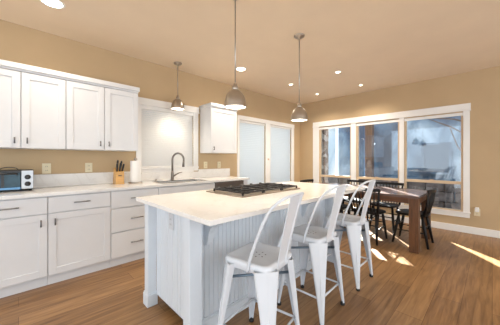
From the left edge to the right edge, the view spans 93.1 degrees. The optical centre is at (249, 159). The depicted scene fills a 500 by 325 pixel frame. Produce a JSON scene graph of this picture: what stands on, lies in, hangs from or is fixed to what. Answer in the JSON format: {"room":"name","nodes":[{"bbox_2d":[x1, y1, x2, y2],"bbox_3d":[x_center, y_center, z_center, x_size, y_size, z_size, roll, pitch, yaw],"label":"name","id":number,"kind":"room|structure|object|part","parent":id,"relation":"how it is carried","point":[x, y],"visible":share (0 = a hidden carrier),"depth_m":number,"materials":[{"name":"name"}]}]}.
{"room":"kitchen","nodes":[
{"label":"kitchen","id":0,"kind":"room"},
{"bbox_2d":[0,19,299,182],"bbox_3d":[-1.589,-0.121,3.565,8.310,2.700,0.120,0,0,-44],"label":"wall","id":1,"kind":"structure","parent":0,"point":[21,44],"depth_m":3.21,"materials":[{"name":"beige paint"}]},
{"bbox_2d":[0,68,65,149],"bbox_3d":[-2.381,-0.496,2.448,0.725,0.760,0.370,0,0,-44],"label":"upper cabinet","id":2,"kind":"object","parent":1,"relation":"attached to","point":[32,106],"visible":1,"depth_m":2.41,"materials":[{"name":"white paint"}]},
{"bbox_3d":[-2.410,-0.496,2.224,0.366,0.752,0.020,0,0,-44],"label":"door","id":3,"kind":"part","parent":2,"relation":"part of","materials":[{"name":"white paint"}]},
{"bbox_3d":[-2.150,-0.496,2.478,0.349,0.752,0.020,0,0,-44],"label":"door","id":4,"kind":"part","parent":2,"relation":"part of","materials":[{"name":"white paint"}]},
{"bbox_2d":[42,163,50,173],"bbox_3d":[-2.348,0.101,2.733,0.078,0.118,0.010,0,0,-44],"label":"wall outlet","id":5,"kind":"object","parent":1,"relation":"attached to","point":[46,167],"visible":1,"depth_m":2.73,"materials":[{"name":"beige plastic"}]},
{"bbox_2d":[85,163,91,171],"bbox_3d":[-2.055,0.099,3.019,0.078,0.118,0.010,0,0,-44],"label":"wall outlet","id":6,"kind":"object","parent":1,"relation":"attached to","point":[88,166],"visible":1,"depth_m":3.02,"materials":[{"name":"beige plastic"}]},
{"bbox_2d":[64,80,137,151],"bbox_3d":[-1.849,-0.496,2.967,0.756,0.760,0.370,0,0,-44],"label":"upper cabinet","id":7,"kind":"object","parent":1,"relation":"attached to","point":[98,118],"visible":1,"depth_m":2.82,"materials":[{"name":"white paint"}]},
{"bbox_2d":[0,59,139,93],"bbox_3d":[-2.110,-0.912,2.722,1.497,0.073,0.357,0,0,-44],"label":"crown molding","id":8,"kind":"structure","parent":7,"relation":"attached to","point":[4,64],"depth_m":2.57,"materials":[{"name":"white paint"}]},
{"bbox_3d":[-1.891,-0.496,2.731,0.362,0.752,0.020,0,0,-44],"label":"door","id":9,"kind":"part","parent":7,"relation":"part of","materials":[{"name":"white paint"}]},
{"bbox_3d":[-1.620,-0.496,2.996,0.384,0.752,0.020,0,0,-44],"label":"door","id":10,"kind":"part","parent":7,"relation":"part of","materials":[{"name":"white paint"}]},
{"bbox_2d":[34,168,229,187],"bbox_3d":[-1.775,0.241,3.283,3.850,0.148,0.020,0,0,-44],"label":"backsplash","id":11,"kind":"structure","parent":1,"relation":"attached to","point":[71,179],"depth_m":3.10,"materials":[{"name":"white stone"}]},
{"bbox_2d":[136,97,199,173],"bbox_3d":[-1.267,-0.354,3.772,1.064,1.114,0.034,0,0,-44],"label":"window casing","id":12,"kind":"structure","parent":1,"relation":"in","point":[141,101],"depth_m":3.70,"materials":[{"name":"white paint"}]},
{"bbox_2d":[142,105,192,166],"bbox_3d":[-1.299,-0.346,3.787,0.859,0.917,0.057,0,0,-44],"label":"window blind","id":13,"kind":"object","parent":12,"relation":"attached to","point":[160,142],"visible":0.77,"depth_m":3.74,"materials":[{"name":"white fabric"}]},
{"bbox_3d":[-1.299,0.102,3.787,0.855,0.020,0.028,0,0,-44],"label":"rail","id":14,"kind":"part","parent":13,"relation":"part of","materials":[{"name":"white paint"}]},
{"bbox_2d":[200,107,236,153],"bbox_3d":[-0.547,-0.496,4.239,0.571,0.760,0.370,0,0,-44],"label":"upper cabinet","id":15,"kind":"object","parent":1,"relation":"attached to","point":[218,127],"visible":1,"depth_m":4.10,"materials":[{"name":"white paint"}]},
{"bbox_2d":[199,102,237,111],"bbox_3d":[-0.552,-0.912,4.244,0.597,0.073,0.357,0,0,-44],"label":"crown molding","id":16,"kind":"structure","parent":15,"relation":"attached to","point":[213,105],"depth_m":4.04,"materials":[{"name":"white paint"}]},
{"bbox_2d":[237,115,293,182],"bbox_3d":[0.444,0.026,5.452,1.955,1.865,0.022,0,0,-44],"label":"window casing","id":17,"kind":"structure","parent":1,"relation":"in","point":[267,123],"depth_m":5.39,"materials":[{"name":"white paint"}]},
{"bbox_2d":[240,120,264,184],"bbox_3d":[0.043,0.028,5.110,0.787,1.686,0.041,0,0,-44],"label":"cellular shade","id":18,"kind":"object","parent":17,"relation":"attached to","point":[251,133],"visible":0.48,"depth_m":5.11,"materials":[{"name":"white fabric"}]},
{"bbox_2d":[270,125,290,182],"bbox_3d":[0.737,0.028,5.788,0.817,1.686,0.041,0,0,-44],"label":"cellular shade","id":19,"kind":"object","parent":17,"relation":"attached to","point":[279,135],"visible":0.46,"depth_m":5.76,"materials":[{"name":"white fabric"}]},
{"bbox_2d":[0,0,499,104],"bbox_3d":[0.790,-1.546,1.402,8.690,0.150,7.300,0,0,-44],"label":"ceiling","id":20,"kind":"structure","parent":0,"point":[374,44],"depth_m":2.83,"materials":[{"name":"beige paint"}]},
{"bbox_2d":[40,0,64,8],"bbox_3d":[-1.846,-1.468,2.208,0.198,0.005,0.198,0,0,-44],"label":"recessed light","id":21,"kind":"object","parent":20,"relation":"in","point":[57,4],"visible":1,"depth_m":2.22,"materials":[{"name":"white plastic"}]},
{"bbox_2d":[171,62,184,110],"bbox_3d":[-1.101,-1.120,3.609,0.200,0.702,0.200,0,0,-44],"label":"pendant light","id":22,"kind":"object","parent":20,"relation":"hanging from","point":[177,104],"visible":1,"depth_m":3.57,"materials":[{"name":"silver metal"}]},
{"bbox_3d":[-1.101,-0.849,3.609,0.200,0.161,0.200,0,0,-44],"label":"lamp shade","id":23,"kind":"part","parent":22,"relation":"part of","materials":[{"name":"silver metal"}]},
{"bbox_2d":[224,0,245,109],"bbox_3d":[-0.131,-0.967,2.109,0.200,1.008,0.200,0,0,-44],"label":"pendant light","id":24,"kind":"object","parent":20,"relation":"hanging from","point":[235,99],"visible":1,"depth_m":2.06,"materials":[{"name":"silver metal"}]},
{"bbox_3d":[-0.131,-0.543,2.109,0.200,0.161,0.200,0,0,-44],"label":"lamp shade","id":25,"kind":"part","parent":24,"relation":"part of","materials":[{"name":"silver metal"}]},
{"bbox_2d":[225,105,244,108],"bbox_3d":[-0.131,-0.473,2.109,0.186,0.011,0.186,0,0,-44],"label":"diffuser","id":26,"kind":"object","parent":24,"relation":"attached to","point":[226,106],"depth_m":2.11,"materials":[{"name":"beige glass"}]},
{"bbox_3d":[-0.131,-1.052,2.109,0.011,0.758,0.011,0,0,31],"label":"rod","id":27,"kind":"part","parent":24,"relation":"part of","materials":[{"name":"silver metal"}]},
{"bbox_2d":[236,67,245,70],"bbox_3d":[-0.148,-1.468,3.840,0.178,0.005,0.178,0,0,-44],"label":"recessed light","id":28,"kind":"object","parent":20,"relation":"in","point":[237,68],"visible":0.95,"depth_m":3.84,"materials":[{"name":"white plastic"}]},
{"bbox_2d":[291,33,307,121],"bbox_3d":[0.584,-0.967,2.808,0.200,1.008,0.200,0,0,-44],"label":"pendant light","id":29,"kind":"object","parent":20,"relation":"hanging from","point":[299,114],"visible":1,"depth_m":2.77,"materials":[{"name":"silver metal"}]},
{"bbox_3d":[0.584,-0.543,2.808,0.200,0.161,0.200,0,0,-44],"label":"lamp shade","id":30,"kind":"part","parent":29,"relation":"part of","materials":[{"name":"silver metal"}]},
{"bbox_3d":[0.584,-1.052,2.808,0.011,0.758,0.011,0,0,31],"label":"rod","id":31,"kind":"part","parent":29,"relation":"part of","materials":[{"name":"silver metal"}]},
{"bbox_2d":[0,213,499,324],"bbox_3d":[0.787,1.289,1.133,8.310,0.120,6.920,0,0,-44],"label":"floor","id":32,"kind":"structure","parent":0,"point":[456,281],"depth_m":2.16,"materials":[{"name":"brown wood"}]},
{"bbox_2d":[0,196,47,297],"bbox_3d":[-2.338,0.787,2.297,0.535,0.884,0.646,0,0,-44],"label":"base cabinet","id":33,"kind":"object","parent":32,"relation":"on","point":[23,221],"visible":0.98,"depth_m":2.17,"materials":[{"name":"white paint"}]},
{"bbox_3d":[-2.144,0.438,2.099,0.531,0.153,0.020,0,0,-44],"label":"drawer","id":34,"kind":"part","parent":33,"relation":"part of","materials":[{"name":"white paint"}]},
{"bbox_2d":[47,191,110,284],"bbox_3d":[-1.953,0.787,2.673,0.537,0.884,0.646,0,0,-44],"label":"base cabinet","id":35,"kind":"object","parent":32,"relation":"on","point":[79,225],"visible":0.98,"depth_m":2.45,"materials":[{"name":"white paint"}]},
{"bbox_3d":[-1.760,0.438,2.475,0.533,0.153,0.020,0,0,-44],"label":"drawer","id":36,"kind":"part","parent":35,"relation":"part of","materials":[{"name":"white paint"}]},
{"bbox_2d":[109,187,157,266],"bbox_3d":[-1.567,0.787,3.051,0.540,0.884,0.646,0,0,-44],"label":"base cabinet","id":37,"kind":"object","parent":32,"relation":"on","point":[127,214],"visible":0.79,"depth_m":2.79,"materials":[{"name":"white paint"}]},
{"bbox_3d":[-1.373,0.977,2.853,0.536,0.281,0.020,0,0,-44],"label":"drawer","id":38,"kind":"part","parent":37,"relation":"part of","materials":[{"name":"white paint"}]},
{"bbox_3d":[-1.373,0.693,2.853,0.536,0.263,0.020,0,0,-44],"label":"drawer","id":39,"kind":"part","parent":37,"relation":"part of","materials":[{"name":"white paint"}]},
{"bbox_3d":[-1.373,0.455,2.853,0.536,0.188,0.020,0,0,-44],"label":"drawer","id":40,"kind":"part","parent":37,"relation":"part of","materials":[{"name":"white paint"}]},
{"bbox_2d":[158,182,214,194],"bbox_3d":[-1.050,0.787,3.542,0.882,0.884,0.626,0,0,-44],"label":"base cabinet","id":41,"kind":"object","parent":32,"relation":"on","point":[203,186],"visible":0.05,"depth_m":3.30,"materials":[{"name":"white paint"}]},
{"bbox_2d":[0,176,249,199],"bbox_3d":[-1.583,0.330,3.039,3.785,0.030,0.640,0,0,-44],"label":"countertop","id":42,"kind":"structure","parent":41,"relation":"on","point":[59,190],"depth_m":2.69,"materials":[{"name":"white stone"}]},
{"bbox_2d":[0,169,33,190],"bbox_3d":[-2.444,0.209,2.377,0.397,0.212,0.313,0,0,-44],"label":"toaster oven","id":43,"kind":"object","parent":42,"relation":"on","point":[13,179],"visible":1,"depth_m":2.35,"materials":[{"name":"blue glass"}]},
{"bbox_3d":[-2.382,0.142,2.248,0.260,0.025,0.040,0,0,-44],"label":"handle","id":44,"kind":"part","parent":43,"relation":"part of","materials":[{"name":"black plastic"}]},
{"bbox_3d":[-2.398,0.200,2.265,0.291,0.140,0.012,0,0,-44],"label":"oven door","id":45,"kind":"part","parent":43,"relation":"part of","materials":[{"name":"blue glass"}]},
{"bbox_2d":[0,187,20,190],"bbox_3d":[-2.396,0.283,2.263,0.291,0.024,0.014,0,0,-44],"label":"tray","id":46,"kind":"object","parent":43,"relation":"on","point":[1,188],"depth_m":2.31,"materials":[{"name":"blue metal"}]},
{"bbox_3d":[-2.258,0.200,2.404,0.090,0.186,0.014,0,0,-44],"label":"control panel","id":47,"kind":"part","parent":43,"relation":"part of","materials":[{"name":"silver metal"}]},
{"bbox_2d":[113,160,124,183],"bbox_3d":[-1.708,0.159,3.086,0.101,0.313,0.168,0,0,-44],"label":"knife block","id":48,"kind":"object","parent":42,"relation":"on","point":[118,173],"visible":0.99,"depth_m":3.05,"materials":[{"name":"brown wood"}]},
{"bbox_2d":[128,158,142,183],"bbox_3d":[-1.542,0.144,3.192,0.176,0.342,0.176,0,0,-44],"label":"paper towel holder","id":49,"kind":"object","parent":42,"relation":"on","point":[135,166],"visible":0.99,"depth_m":3.14,"materials":[{"name":"white paper"}]},
{"bbox_2d":[171,152,184,179],"bbox_3d":[-1.115,0.100,3.668,0.227,0.430,0.088,0,0,3],"label":"kitchen faucet","id":50,"kind":"object","parent":42,"relation":"on","point":[181,154],"visible":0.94,"depth_m":3.64,"materials":[{"name":"silver metal"}]},
{"bbox_3d":[-1.108,0.032,3.648,0.212,0.293,0.029,0,0,7],"label":"spout","id":51,"kind":"part","parent":50,"relation":"part of","materials":[{"name":"silver metal"}]},
{"bbox_2d":[154,179,205,183],"bbox_3d":[-1.024,0.428,3.494,0.724,0.232,0.364,0,0,-44],"label":"sink","id":52,"kind":"object","parent":42,"relation":"in","point":[185,179],"visible":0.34,"depth_m":3.43,"materials":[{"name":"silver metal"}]},
{"bbox_2d":[214,180,243,187],"bbox_3d":[-0.510,0.790,4.056,0.596,0.878,0.645,0,0,-44],"label":"dishwasher","id":53,"kind":"object","parent":32,"relation":"on","point":[226,183],"visible":0.13,"depth_m":3.85,"materials":[{"name":"grey metal"}]},
{"bbox_2d":[143,197,334,324],"bbox_3d":[0.127,0.787,2.421,2.042,0.884,0.896,0,0,-44],"label":"kitchen island","id":54,"kind":"object","parent":32,"relation":"on","point":[191,257],"visible":0.42,"depth_m":1.85,"materials":[{"name":"grey paint"}]},
{"bbox_3d":[-0.851,0.787,2.026,0.070,0.884,0.079,0,0,-44],"label":"post","id":55,"kind":"part","parent":54,"relation":"part of","materials":[{"name":"grey paint"}]},
{"bbox_3d":[-0.586,0.745,1.821,0.023,0.799,0.582,0,0,-44],"label":"beadboard panel","id":56,"kind":"part","parent":54,"relation":"part of","materials":[{"name":"grey paint"}]},
{"bbox_2d":[169,213,173,229],"bbox_3d":[-0.604,0.474,1.814,0.011,0.120,0.076,0,0,-44],"label":"island outlet","id":57,"kind":"object","parent":54,"relation":"attached to","point":[171,216],"visible":1,"depth_m":1.80,"materials":[{"name":"grey plastic"}]},
{"bbox_3d":[-0.377,0.787,1.558,0.094,0.884,0.085,0,0,-44],"label":"post","id":58,"kind":"part","parent":54,"relation":"part of","materials":[{"name":"grey paint"}]},
{"bbox_2d":[136,181,364,225],"bbox_3d":[0.186,0.330,2.361,2.155,0.030,1.073,0,0,-44],"label":"island countertop","id":59,"kind":"structure","parent":54,"relation":"on","point":[203,207],"depth_m":1.76,"materials":[{"name":"white stone"}]},
{"bbox_2d":[206,182,299,197],"bbox_3d":[0.055,0.292,2.437,0.855,0.046,0.520,0,0,-44],"label":"gas cooktop","id":60,"kind":"object","parent":59,"relation":"in","point":[241,191],"visible":1,"depth_m":2.26,"materials":[{"name":"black metal"}]},
{"bbox_3d":[0.277,1.179,2.270,1.810,0.100,0.016,0,0,-44],"label":"baseboard","id":61,"kind":"part","parent":54,"relation":"part of","materials":[{"name":"grey paint"}]},
{"bbox_3d":[0.265,0.787,2.282,1.832,0.884,0.018,0,0,-44],"label":"beadboard panel","id":62,"kind":"part","parent":54,"relation":"part of","materials":[{"name":"grey paint"}]},
{"bbox_3d":[0.742,0.745,3.119,0.022,0.799,0.582,0,0,-44],"label":"beadboard panel","id":63,"kind":"part","parent":54,"relation":"part of","materials":[{"name":"grey paint"}]},
{"bbox_3d":[1.003,0.787,2.906,0.094,0.884,0.085,0,0,-44],"label":"post","id":64,"kind":"part","parent":54,"relation":"part of","materials":[{"name":"grey paint"}]},
{"bbox_2d":[217,192,303,324],"bbox_3d":[0.084,0.711,1.521,0.484,1.036,0.407,0,0,36],"label":"counter stool","id":65,"kind":"object","parent":32,"relation":"on","point":[262,263],"visible":1,"depth_m":1.44,"materials":[{"name":"white metal"}]},
{"bbox_3d":[-0.161,0.922,1.502,0.121,0.577,0.148,0,0,-9],"label":"leg","id":66,"kind":"part","parent":65,"relation":"part of","materials":[{"name":"white metal"}]},
{"bbox_3d":[0.024,0.922,1.760,0.148,0.577,0.121,0,0,-9],"label":"leg","id":67,"kind":"part","parent":65,"relation":"part of","materials":[{"name":"white metal"}]},
{"bbox_3d":[0.060,0.631,1.538,0.336,0.055,0.336,0,0,36],"label":"seat","id":68,"kind":"part","parent":65,"relation":"part of","materials":[{"name":"white metal"}]},
{"bbox_3d":[0.097,0.922,1.317,0.148,0.577,0.121,0,0,-9],"label":"leg","id":69,"kind":"part","parent":65,"relation":"part of","materials":[{"name":"white metal"}]},
{"bbox_3d":[0.282,0.922,1.575,0.121,0.577,0.148,0,0,-9],"label":"leg","id":70,"kind":"part","parent":65,"relation":"part of","materials":[{"name":"white metal"}]},
{"bbox_2d":[300,179,313,182],"bbox_3d":[1.310,0.822,4.726,0.470,0.820,0.506,0,0,-44],"label":"dining chair","id":71,"kind":"object","parent":32,"relation":"on","point":[306,180],"visible":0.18,"depth_m":4.95,"materials":[{"name":"black paint"}]},
{"bbox_2d":[277,184,346,324],"bbox_3d":[0.538,0.711,1.987,0.484,1.036,0.407,0,0,44],"label":"counter stool","id":72,"kind":"object","parent":32,"relation":"on","point":[314,240],"visible":0.89,"depth_m":1.88,"materials":[{"name":"white metal"}]},
{"bbox_3d":[0.292,0.922,2.002,0.121,0.577,0.148,0,0,-1],"label":"leg","id":73,"kind":"part","parent":72,"relation":"part of","materials":[{"name":"white metal"}]},
{"bbox_3d":[0.511,0.922,2.232,0.148,0.577,0.121,0,0,-1],"label":"leg","id":74,"kind":"part","parent":72,"relation":"part of","materials":[{"name":"white metal"}]},
{"bbox_3d":[0.516,0.631,2.007,0.336,0.055,0.336,0,0,44],"label":"seat","id":75,"kind":"part","parent":72,"relation":"part of","materials":[{"name":"white metal"}]},
{"bbox_3d":[0.521,0.922,1.783,0.148,0.577,0.121,0,0,-1],"label":"leg","id":76,"kind":"part","parent":72,"relation":"part of","materials":[{"name":"white metal"}]},
{"bbox_3d":[0.740,0.922,2.013,0.121,0.577,0.148,0,0,-1],"label":"leg","id":77,"kind":"part","parent":72,"relation":"part of","materials":[{"name":"white metal"}]},
{"bbox_2d":[339,200,350,213],"bbox_3d":[1.451,0.822,4.046,0.506,0.820,0.470,0,0,-44],"label":"dining chair","id":78,"kind":"object","parent":32,"relation":"on","point":[343,206],"visible":0.08,"depth_m":3.86,"materials":[{"name":"black paint"}]},
{"bbox_2d":[323,179,375,290],"bbox_3d":[1.027,0.711,2.472,0.484,1.036,0.407,0,0,45],"label":"counter stool","id":79,"kind":"object","parent":32,"relation":"on","point":[355,225],"visible":0.77,"depth_m":2.34,"materials":[{"name":"white metal"}]},
{"bbox_3d":[0.782,0.922,2.492,0.121,0.577,0.148,0,0,0],"label":"leg","id":80,"kind":"part","parent":79,"relation":"part of","materials":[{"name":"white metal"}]},
{"bbox_3d":[1.005,0.922,2.718,0.148,0.577,0.121,0,0,0],"label":"leg","id":81,"kind":"part","parent":79,"relation":"part of","materials":[{"name":"white metal"}]},
{"bbox_3d":[1.006,0.631,2.493,0.336,0.055,0.336,0,0,45],"label":"seat","id":82,"kind":"part","parent":79,"relation":"part of","materials":[{"name":"white metal"}]},
{"bbox_3d":[1.007,0.922,2.269,0.148,0.577,0.121,0,0,0],"label":"leg","id":83,"kind":"part","parent":79,"relation":"part of","materials":[{"name":"white metal"}]},
{"bbox_3d":[1.230,0.922,2.494,0.121,0.577,0.148,0,0,0],"label":"leg","id":84,"kind":"part","parent":79,"relation":"part of","materials":[{"name":"white metal"}]},
{"bbox_2d":[342,179,368,220],"bbox_3d":[2.050,0.822,4.632,0.506,0.820,0.470,0,0,-44],"label":"dining chair","id":85,"kind":"object","parent":32,"relation":"on","point":[348,181],"visible":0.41,"depth_m":4.67,"materials":[{"name":"black paint"}]},
{"bbox_3d":[2.033,0.790,4.615,0.410,0.027,0.434,0,0,-44],"label":"seat","id":86,"kind":"part","parent":85,"relation":"part of","materials":[{"name":"black paint"}]},
{"bbox_3d":[2.207,0.435,4.786,0.067,0.046,0.470,0,0,-44],"label":"rail","id":87,"kind":"part","parent":85,"relation":"part of","materials":[{"name":"black paint"}]},
{"bbox_2d":[348,188,387,245],"bbox_3d":[1.825,0.822,3.657,0.506,0.820,0.470,0,0,-44],"label":"dining chair","id":88,"kind":"object","parent":32,"relation":"on","point":[373,211],"visible":0.67,"depth_m":3.49,"materials":[{"name":"black paint"}]},
{"bbox_3d":[1.565,0.623,3.676,0.099,0.351,0.035,0,0,-15],"label":"post","id":89,"kind":"part","parent":88,"relation":"part of","materials":[{"name":"black paint"}]},
{"bbox_3d":[1.842,0.790,3.674,0.410,0.027,0.434,0,0,-44],"label":"seat","id":90,"kind":"part","parent":88,"relation":"part of","materials":[{"name":"black paint"}]},
{"bbox_3d":[1.668,0.435,3.503,0.067,0.046,0.470,0,0,-44],"label":"rail","id":91,"kind":"part","parent":88,"relation":"part of","materials":[{"name":"black paint"}]},
{"bbox_3d":[1.833,1.014,3.431,0.041,0.436,0.113,0,0,15],"label":"leg","id":92,"kind":"part","parent":88,"relation":"part of","materials":[{"name":"black paint"}]},
{"bbox_3d":[1.838,0.623,3.396,0.035,0.351,0.099,0,0,16],"label":"post","id":93,"kind":"part","parent":88,"relation":"part of","materials":[{"name":"black paint"}]},
{"bbox_3d":[2.086,1.014,3.675,0.115,0.436,0.040,0,0,-11],"label":"leg","id":94,"kind":"part","parent":88,"relation":"part of","materials":[{"name":"black paint"}]},
{"bbox_2d":[320,182,430,253],"bbox_3d":[1.875,0.854,4.048,0.900,0.750,1.830,0,0,-44],"label":"dining table","id":95,"kind":"object","parent":32,"relation":"on","point":[414,197],"visible":0.37,"depth_m":3.25,"materials":[{"name":"brown wood"}]},
{"bbox_3d":[2.193,0.872,3.157,0.108,0.715,0.108,0,0,-44],"label":"leg","id":96,"kind":"part","parent":95,"relation":"part of","materials":[{"name":"brown wood"}]},
{"bbox_3d":[2.758,0.872,3.709,0.108,0.715,0.108,0,0,-44],"label":"leg","id":97,"kind":"part","parent":95,"relation":"part of","materials":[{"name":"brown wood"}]},
{"bbox_2d":[369,181,403,231],"bbox_3d":[2.395,0.822,4.186,0.506,0.820,0.470,0,0,-44],"label":"dining chair","id":98,"kind":"object","parent":32,"relation":"on","point":[391,205],"visible":0.55,"depth_m":4.15,"materials":[{"name":"black paint"}]},
{"bbox_3d":[2.134,1.014,4.168,0.115,0.436,0.040,0,0,-11],"label":"leg","id":99,"kind":"part","parent":98,"relation":"part of","materials":[{"name":"black paint"}]},
{"bbox_3d":[2.378,0.790,4.170,0.410,0.027,0.434,0,0,-44],"label":"seat","id":100,"kind":"part","parent":98,"relation":"part of","materials":[{"name":"black paint"}]},
{"bbox_3d":[2.552,0.435,4.340,0.067,0.046,0.470,0,0,-44],"label":"rail","id":101,"kind":"part","parent":98,"relation":"part of","materials":[{"name":"black paint"}]},
{"bbox_3d":[2.371,1.014,3.925,0.040,0.436,0.115,0,0,12],"label":"leg","id":102,"kind":"part","parent":98,"relation":"part of","materials":[{"name":"black paint"}]},
{"bbox_2d":[392,187,436,249],"bbox_3d":[2.441,0.822,3.512,0.470,0.820,0.506,0,0,-44],"label":"dining chair","id":103,"kind":"object","parent":32,"relation":"on","point":[430,193],"visible":0.91,"depth_m":3.43,"materials":[{"name":"black paint"}]},
{"bbox_3d":[2.179,1.014,3.537,0.115,0.436,0.040,0,0,12],"label":"leg","id":104,"kind":"part","parent":103,"relation":"part of","materials":[{"name":"black paint"}]},
{"bbox_3d":[2.422,1.014,3.773,0.040,0.436,0.115,0,0,-11],"label":"leg","id":105,"kind":"part","parent":103,"relation":"part of","materials":[{"name":"black paint"}]},
{"bbox_3d":[2.424,0.790,3.529,0.434,0.027,0.410,0,0,-44],"label":"seat","id":106,"kind":"part","parent":103,"relation":"part of","materials":[{"name":"black paint"}]},
{"bbox_3d":[2.427,1.014,3.286,0.041,0.436,0.113,0,0,-13],"label":"leg","id":107,"kind":"part","parent":103,"relation":"part of","materials":[{"name":"black paint"}]},
{"bbox_3d":[2.422,0.623,3.252,0.035,0.351,0.099,0,0,-15],"label":"post","id":108,"kind":"part","parent":103,"relation":"part of","materials":[{"name":"black paint"}]},
{"bbox_3d":[2.666,1.014,3.520,0.113,0.436,0.041,0,0,15],"label":"leg","id":109,"kind":"part","parent":103,"relation":"part of","materials":[{"name":"black paint"}]},
{"bbox_3d":[2.594,0.435,3.355,0.470,0.046,0.067,0,0,-44],"label":"rail","id":110,"kind":"part","parent":103,"relation":"part of","materials":[{"name":"black paint"}]},
{"bbox_2d":[300,66,499,230],"bbox_3d":[3.758,-0.121,3.952,0.120,2.700,6.800,0,0,-44],"label":"wall","id":111,"kind":"structure","parent":0,"point":[480,88],"depth_m":4.04,"materials":[{"name":"beige paint"}]},
{"bbox_2d":[319,124,350,197],"bbox_3d":[2.046,0.044,5.683,0.090,1.700,0.800,0,0,-44],"label":"window","id":112,"kind":"structure","parent":111,"relation":"in","point":[349,125],"depth_m":5.72,"materials":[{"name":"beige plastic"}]},
{"bbox_3d":[2.043,0.399,5.681,0.056,0.050,0.740,0,0,-44],"label":"meeting rail","id":113,"kind":"part","parent":112,"relation":"part of","materials":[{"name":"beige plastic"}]},
{"bbox_2d":[356,119,398,203],"bbox_3d":[2.696,0.044,5.018,0.090,1.700,0.840,0,0,-44],"label":"window","id":114,"kind":"structure","parent":111,"relation":"in","point":[358,177],"depth_m":5.09,"materials":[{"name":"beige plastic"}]},
{"bbox_3d":[2.693,0.399,5.016,0.056,0.050,0.780,0,0,-44],"label":"meeting rail","id":115,"kind":"part","parent":114,"relation":"part of","materials":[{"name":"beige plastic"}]},
{"bbox_2d":[313,103,470,217],"bbox_3d":[2.669,0.014,5.021,0.124,1.920,2.956,0,0,-44],"label":"window","id":116,"kind":"structure","parent":111,"relation":"in","point":[406,180],"depth_m":4.50,"materials":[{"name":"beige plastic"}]},
{"bbox_3d":[3.343,0.399,4.351,0.056,0.050,0.800,0,0,-44],"label":"meeting rail","id":117,"kind":"part","parent":116,"relation":"part of","materials":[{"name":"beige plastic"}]},
{"bbox_2d":[343,209,499,237],"bbox_3d":[3.715,1.171,3.899,0.016,0.115,6.784,0,0,-44],"label":"baseboard","id":118,"kind":"structure","parent":111,"relation":"attached to","point":[466,229],"depth_m":4.04,"materials":[{"name":"white paint"}]},
{"bbox_2d":[474,208,479,215],"bbox_3d":[3.729,0.864,3.889,0.010,0.118,0.075,0,0,-44],"label":"wall outlet","id":119,"kind":"object","parent":111,"relation":"attached to","point":[475,213],"visible":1,"depth_m":3.89,"materials":[{"name":"beige plastic"}]},
{"bbox_3d":[6.453,1.504,7.354,8.490,0.150,11.500,0,0,-44],"label":"ground","id":120,"kind":"structure","parent":0,"visible":0},
{"bbox_2d":[322,129,328,182],"bbox_3d":[1.895,-0.277,6.259,0.242,3.413,0.297,0,0,-44],"label":"stone pillar","id":121,"kind":"structure","parent":120,"relation":"on","point":[325,165],"depth_m":6.12,"materials":[{"name":"grey stone"}]},
{"bbox_2d":[365,124,373,199],"bbox_3d":[3.000,-0.471,5.944,0.160,3.800,0.170,0,0,-44],"label":"timber post","id":122,"kind":"object","parent":120,"relation":"on","point":[369,129],"visible":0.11,"depth_m":5.88,"materials":[{"name":"brown wood"}]},
{"bbox_2d":[328,116,460,202],"bbox_3d":[3.895,-0.821,6.952,0.090,4.500,8.500,0,0,-44],"label":"screen","id":123,"kind":"object","parent":120,"relation":"on","point":[426,130],"visible":0.09,"depth_m":6.70,"materials":[{"name":"blue glass"}]},
{"bbox_3d":[2.791,-0.821,8.047,0.040,4.500,0.260,0,0,-44],"label":"board panel","id":124,"kind":"part","parent":123,"relation":"part of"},
{"bbox_3d":[3.241,-0.821,7.586,0.040,4.500,0.836,0,0,-44],"label":"board panel","id":125,"kind":"part","parent":123,"relation":"part of","materials":[{"name":"glass"}]},
{"bbox_3d":[5.205,-0.821,5.576,0.040,4.500,4.700,0,0,-44],"label":"board panel","id":126,"kind":"part","parent":123,"relation":"part of","materials":[{"name":"blue glass"}]},
{"bbox_2d":[421,142,451,174],"bbox_3d":[4.722,-0.031,6.013,0.039,0.800,0.600,0,0,-44],"label":"window","id":127,"kind":"structure","parent":123,"relation":"attached to","point":[436,158],"depth_m":6.00,"materials":[{"name":"glass"}]},
{"bbox_2d":[328,177,460,209],"bbox_3d":[4.093,0.974,5.960,0.214,0.910,5.219,0,0,-44],"label":"wall","id":128,"kind":"structure","parent":120,"relation":"on","point":[452,193],"depth_m":5.50,"materials":[{"name":"grey stone"}]},
{"bbox_2d":[429,118,460,150],"bbox_3d":[4.196,-0.371,5.060,0.920,3.601,0.204,0,0,41],"label":"bare tree","id":129,"kind":"object","parent":120,"relation":"on","point":[458,147],"visible":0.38,"depth_m":4.98,"materials":[{"name":"plant"}]}
]}

